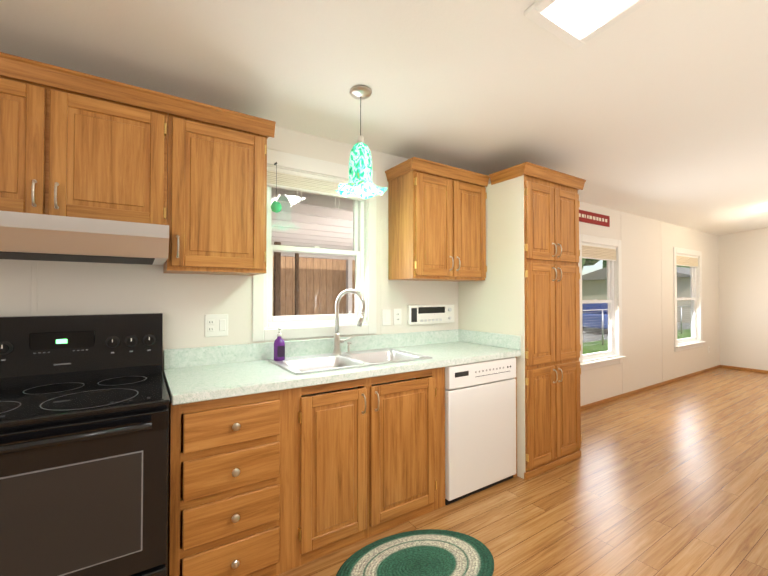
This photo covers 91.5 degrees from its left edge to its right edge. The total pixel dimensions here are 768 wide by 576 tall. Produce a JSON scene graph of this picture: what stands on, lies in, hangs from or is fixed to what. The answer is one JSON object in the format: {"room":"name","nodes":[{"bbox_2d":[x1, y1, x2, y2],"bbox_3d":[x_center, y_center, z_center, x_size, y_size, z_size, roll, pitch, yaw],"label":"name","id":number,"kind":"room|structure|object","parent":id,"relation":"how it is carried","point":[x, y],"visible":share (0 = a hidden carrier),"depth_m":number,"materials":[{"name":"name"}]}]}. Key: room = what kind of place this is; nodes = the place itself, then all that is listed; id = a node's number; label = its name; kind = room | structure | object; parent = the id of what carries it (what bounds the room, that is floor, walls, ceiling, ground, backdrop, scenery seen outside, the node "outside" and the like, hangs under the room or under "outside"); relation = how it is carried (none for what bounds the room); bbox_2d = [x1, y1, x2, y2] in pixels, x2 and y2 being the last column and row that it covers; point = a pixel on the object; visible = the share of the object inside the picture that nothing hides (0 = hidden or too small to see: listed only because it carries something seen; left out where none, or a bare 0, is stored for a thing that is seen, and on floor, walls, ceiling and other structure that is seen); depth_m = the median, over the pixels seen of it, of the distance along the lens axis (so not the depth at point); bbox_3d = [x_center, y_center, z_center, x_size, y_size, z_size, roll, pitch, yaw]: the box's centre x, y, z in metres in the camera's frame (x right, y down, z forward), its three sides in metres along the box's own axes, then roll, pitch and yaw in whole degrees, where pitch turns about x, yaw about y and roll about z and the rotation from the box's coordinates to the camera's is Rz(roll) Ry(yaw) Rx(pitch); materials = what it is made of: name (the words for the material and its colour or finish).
{"room":"kitchen","nodes":[
{"label":"kitchen","id":0,"kind":"room"},
{"bbox_2d":[0,126,719,405],"bbox_3d":[1.319,0.000,3.755,11.540,2.750,0.120,1,-1,-33],"label":"wall","id":1,"kind":"structure","parent":0,"point":[184,304],"depth_m":2.83,"materials":[{"name":"beige paint"}]},
{"bbox_2d":[0,68,171,231],"bbox_3d":[-1.471,-0.561,1.670,0.858,0.568,0.325,1,-1,-33],"label":"upper cabinet","id":2,"kind":"object","parent":1,"relation":"attached to","point":[70,150],"depth_m":1.60,"materials":[{"name":"brown wood"}]},
{"bbox_2d":[0,211,168,264],"bbox_3d":[-1.424,-0.203,1.591,0.857,0.142,0.497,1,-1,-33],"label":"range hood","id":3,"kind":"object","parent":2,"relation":"attached to","point":[33,236],"visible":1,"depth_m":1.49,"materials":[{"name":"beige metal"}]},
{"bbox_2d":[205,314,227,336],"bbox_3d":[-0.973,0.214,2.175,0.126,0.130,0.010,1,-1,-33],"label":"electrical outlet plate","id":4,"kind":"object","parent":1,"relation":"attached to","point":[216,325],"depth_m":2.17,"materials":[{"name":"white plastic"}]},
{"bbox_2d":[163,108,271,275],"bbox_3d":[-0.944,-0.462,2.012,0.540,0.756,0.325,1,-1,-33],"label":"upper cabinet","id":5,"kind":"object","parent":1,"relation":"attached to","point":[190,173],"depth_m":1.89,"materials":[{"name":"brown wood"}]},
{"bbox_2d":[252,149,375,340],"bbox_3d":[-0.460,-0.273,2.579,0.890,1.200,0.118,1,-1,-33],"label":"kitchen window","id":6,"kind":"structure","parent":1,"relation":"in","point":[266,324],"depth_m":2.56,"materials":[{"name":"white plastic"}]},
{"bbox_2d":[271,162,281,212],"bbox_3d":[-0.671,-0.629,2.332,0.070,0.316,0.072,1,-1,-33],"label":"ornament","id":7,"kind":"object","parent":6,"relation":"hanging from","point":[276,206],"visible":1,"depth_m":2.31,"materials":[{"name":"green glass"}]},
{"bbox_2d":[267,166,365,207],"bbox_3d":[-0.445,-0.666,2.562,0.726,0.206,0.036,1,-1,-33],"label":"window blind","id":8,"kind":"object","parent":6,"relation":"attached to","point":[302,182],"visible":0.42,"depth_m":2.50,"materials":[{"name":"beige fabric"}]},
{"bbox_2d":[31,152,662,393],"bbox_3d":[3.375,0.002,1.375,10.460,2.673,6.110,1,-1,-33],"label":"wall trim","id":9,"kind":"structure","parent":1,"relation":"attached to","point":[34,277],"depth_m":2.81,"materials":[{"name":"beige paint"}]},
{"bbox_2d":[382,309,390,325],"bbox_3d":[0.020,0.217,2.824,0.074,0.124,0.010,1,-1,-33],"label":"light switch","id":10,"kind":"object","parent":1,"relation":"attached to","point":[386,313],"depth_m":2.82,"materials":[{"name":"white plastic"}]},
{"bbox_2d":[394,309,400,324],"bbox_3d":[0.106,0.218,2.880,0.074,0.124,0.009,1,-1,-33],"label":"electrical outlet plate","id":11,"kind":"object","parent":1,"relation":"attached to","point":[397,312],"depth_m":2.88,"materials":[{"name":"white plastic"}]},
{"bbox_2d":[407,304,453,324],"bbox_3d":[0.393,0.208,3.049,0.476,0.152,0.041,1,-1,-33],"label":"radio","id":12,"kind":"object","parent":1,"relation":"attached to","point":[424,314],"visible":1,"depth_m":3.02,"materials":[{"name":"white plastic"}]},
{"bbox_2d":[385,157,489,281],"bbox_3d":[0.421,-0.477,2.884,0.756,0.822,0.360,1,-1,-33],"label":"upper cabinet","id":13,"kind":"object","parent":1,"relation":"attached to","point":[436,221],"visible":1,"depth_m":2.74,"materials":[{"name":"brown wood"}]},
{"bbox_2d":[579,210,609,226],"bbox_3d":[2.470,-0.837,4.439,0.800,0.135,0.012,1,-1,-33],"label":"sign","id":14,"kind":"object","parent":1,"relation":"attached to","point":[593,218],"visible":0.79,"depth_m":4.46,"materials":[{"name":"red"}]},
{"bbox_2d":[578,234,625,370],"bbox_3d":[2.604,0.160,4.552,1.035,1.565,0.153,1,-1,-33],"label":"living room window","id":15,"kind":"structure","parent":1,"relation":"in","point":[613,354],"depth_m":4.74,"materials":[{"name":"white plastic"}]},
{"bbox_2d":[582,243,615,260],"bbox_3d":[2.608,-0.441,4.555,0.821,0.175,0.032,1,-1,-33],"label":"window blind","id":16,"kind":"object","parent":15,"relation":"attached to","point":[597,252],"visible":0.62,"depth_m":4.54,"materials":[{"name":"white fabric"}]},
{"bbox_2d":[581,365,720,409],"bbox_3d":[3.654,1.375,5.179,5.730,0.045,0.011,1,-1,-33],"label":"baseboard","id":17,"kind":"structure","parent":1,"relation":"attached to","point":[593,404],"depth_m":5.08,"materials":[{"name":"brown wood"}]},
{"bbox_2d":[673,247,705,351],"bbox_3d":[4.870,0.168,6.033,1.150,1.595,0.153,1,-1,-33],"label":"living room window","id":18,"kind":"structure","parent":1,"relation":"in","point":[696,321],"depth_m":6.26,"materials":[{"name":"white plastic"}]},
{"bbox_2d":[676,254,697,266],"bbox_3d":[4.874,-0.448,6.037,0.936,0.175,0.032,1,-1,-33],"label":"window blind","id":19,"kind":"object","parent":18,"relation":"attached to","point":[687,260],"visible":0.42,"depth_m":6.01,"materials":[{"name":"white fabric"}]},
{"bbox_2d":[0,0,767,234],"bbox_3d":[3.321,-1.251,0.710,11.540,0.398,7.440,1,-1,-33],"label":"ceiling","id":20,"kind":"structure","parent":0,"point":[656,110],"depth_m":1.98,"materials":[{"name":"white paint"}]},
{"bbox_2d":[335,85,386,198],"bbox_3d":[-0.129,-0.806,2.062,0.287,0.566,0.287,1,-1,-33],"label":"pendant light","id":21,"kind":"object","parent":20,"relation":"hanging from","point":[360,184],"visible":1,"depth_m":2.02,"materials":[{"name":"green glass"}]},
{"bbox_2d":[524,0,651,48],"bbox_3d":[1.089,-1.204,1.146,0.390,0.023,1.259,1,-6,-33],"label":"recessed light","id":22,"kind":"object","parent":20,"relation":"in","point":[575,24],"visible":1,"depth_m":1.58,"materials":[{"name":"white"}]},
{"bbox_2d":[276,367,767,575],"bbox_3d":[3.321,1.378,0.669,11.540,0.100,7.440,1,-1,-33],"label":"floor","id":23,"kind":"structure","parent":0,"point":[670,479],"depth_m":2.39,"materials":[{"name":"laminate"}]},
{"bbox_2d":[0,313,169,575],"bbox_3d":[-1.313,0.731,1.489,0.761,1.218,0.746,1,-1,-33],"label":"range","id":24,"kind":"object","parent":23,"relation":"on","point":[84,433],"visible":1,"depth_m":1.37,"materials":[{"name":"black metal"}]},
{"bbox_2d":[163,376,282,575],"bbox_3d":[-0.843,0.909,1.883,0.442,0.874,0.616,1,-1,-33],"label":"base cabinet","id":25,"kind":"object","parent":23,"relation":"on","point":[274,483],"depth_m":1.63,"materials":[{"name":"brown wood"}]},
{"bbox_2d":[283,385,314,572],"bbox_3d":[-0.591,0.912,2.048,0.169,0.874,0.616,1,-1,-33],"label":"base cabinet","id":26,"kind":"object","parent":23,"relation":"on","point":[298,411],"depth_m":1.81,"materials":[{"name":"brown wood"}]},
{"bbox_2d":[315,376,382,558],"bbox_3d":[-0.378,0.914,2.187,0.453,0.874,0.616,1,-1,-33],"label":"base cabinet","id":27,"kind":"object","parent":23,"relation":"on","point":[348,423],"depth_m":1.95,"materials":[{"name":"brown wood"}]},
{"bbox_2d":[383,368,438,530],"bbox_3d":[-0.081,0.917,2.381,0.539,0.874,0.616,1,-1,-33],"label":"base cabinet","id":28,"kind":"object","parent":23,"relation":"on","point":[410,407],"depth_m":2.17,"materials":[{"name":"brown wood"}]},
{"bbox_2d":[336,529,493,575],"bbox_3d":[0.159,1.340,1.799,0.803,0.009,0.550,1,-1,-33],"label":"rug","id":29,"kind":"object","parent":23,"relation":"on","point":[432,552],"visible":1,"depth_m":1.86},
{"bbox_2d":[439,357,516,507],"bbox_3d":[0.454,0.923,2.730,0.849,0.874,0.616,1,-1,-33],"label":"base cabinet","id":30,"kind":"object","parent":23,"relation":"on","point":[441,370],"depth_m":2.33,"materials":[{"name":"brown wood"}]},
{"bbox_2d":[163,329,520,404],"bbox_3d":[-0.103,0.409,2.361,2.192,0.146,0.638,1,-1,-33],"label":"countertop","id":31,"kind":"structure","parent":30,"relation":"on","point":[195,374],"depth_m":2.16,"materials":[{"name":"laminate"}]},
{"bbox_2d":[332,289,365,354],"bbox_3d":[-0.230,0.217,2.435,0.158,0.430,0.207,1,-1,-33],"label":"faucet","id":32,"kind":"object","parent":31,"relation":"on","point":[337,342],"visible":1,"depth_m":2.45,"materials":[{"name":"silver metal"}]},
{"bbox_2d":[268,348,432,396],"bbox_3d":[-0.199,0.524,2.304,0.884,0.194,0.485,1,-1,-33],"label":"sink","id":33,"kind":"object","parent":31,"relation":"in","point":[301,365],"visible":0.35,"depth_m":2.33,"materials":[{"name":"white ceramic"}]},
{"bbox_2d":[274,328,284,360],"bbox_3d":[-0.628,0.337,2.252,0.066,0.200,0.073,1,-1,-33],"label":"soap bottle","id":34,"kind":"object","parent":33,"relation":"on","point":[279,348],"visible":0.83,"depth_m":2.23,"materials":[{"name":"purple plastic"}]},
{"bbox_2d":[445,357,515,504],"bbox_3d":[0.513,0.924,2.745,0.654,0.872,0.604,1,-1,-33],"label":"dishwasher","id":35,"kind":"object","parent":23,"relation":"on","point":[480,426],"visible":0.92,"depth_m":2.47,"materials":[{"name":"white metal"}]},
{"bbox_2d":[458,162,585,479],"bbox_3d":[1.134,0.240,3.126,0.769,2.252,0.714,1,-1,-33],"label":"pantry","id":36,"kind":"object","parent":23,"relation":"on","point":[527,290],"visible":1,"depth_m":2.83,"materials":[{"name":"brown wood"}]},
{"bbox_2d":[718,227,767,369],"bbox_3d":[8.102,0.001,3.813,0.120,2.750,7.200,1,-1,-33],"label":"wall","id":37,"kind":"structure","parent":0,"point":[743,290],"depth_m":6.51,"materials":[{"name":"beige paint"}]},
{"bbox_2d":[721,365,767,372],"bbox_3d":[8.044,1.353,3.760,0.011,0.045,7.189,1,-1,-33],"label":"baseboard","id":38,"kind":"structure","parent":37,"relation":"attached to","point":[723,366],"depth_m":6.49,"materials":[{"name":"brown wood"}]},
{"label":"outside","id":39,"kind":"structure","parent":0,"visible":0},
{"bbox_2d":[582,322,690,353],"bbox_3d":[4.734,2.660,47.768,120.000,0.300,69.860,1,-1,-33],"label":"ground","id":40,"kind":"structure","parent":39,"point":[605,345],"depth_m":16.23,"materials":[{"name":"green plant"}]},
{"bbox_2d":[271,187,354,313],"bbox_3d":[-1.244,0.508,4.563,7.700,2.860,4.010,1,-1,-33],"label":"patio cover","id":41,"kind":"object","parent":40,"relation":"on","point":[325,209],"depth_m":4.46,"materials":[{"name":"grey paint"}]},
{"bbox_2d":[272,242,354,315],"bbox_3d":[-1.946,0.573,6.313,9.441,2.785,1.390,1,-1,-33],"label":"fence","id":42,"kind":"object","parent":40,"relation":"on","point":[296,299],"depth_m":7.36,"materials":[{"name":"brown wood"}]},
{"bbox_2d":[582,303,607,331],"bbox_3d":[11.354,1.410,18.818,4.400,1.500,1.820,1,-1,-33],"label":"car","id":43,"kind":"object","parent":40,"relation":"on","point":[592,307],"depth_m":17.68,"materials":[{"name":"blue metal"}]},
{"bbox_2d":[582,258,688,268],"bbox_3d":[17.000,-2.803,32.087,57.283,10.338,12.445,1,-1,-42],"label":"trees","id":44,"kind":"object","parent":40,"relation":"on","point":[589,261],"depth_m":36.33,"materials":[{"name":"green plant"}]},
{"bbox_2d":[582,267,690,322],"bbox_3d":[31.310,0.311,38.206,34.800,4.300,11.800,1,-1,-33],"label":"house","id":45,"kind":"structure","parent":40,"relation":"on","point":[601,284],"depth_m":28.82,"materials":[{"name":"beige"}]},
{"bbox_2d":[582,306,690,345],"bbox_3d":[17.103,1.514,19.706,36.056,1.320,0.056,1,-1,-33],"label":"chainlink","id":46,"kind":"object","parent":40,"relation":"on","point":[602,340],"depth_m":13.78,"materials":[{"name":"grey"}]}
]}

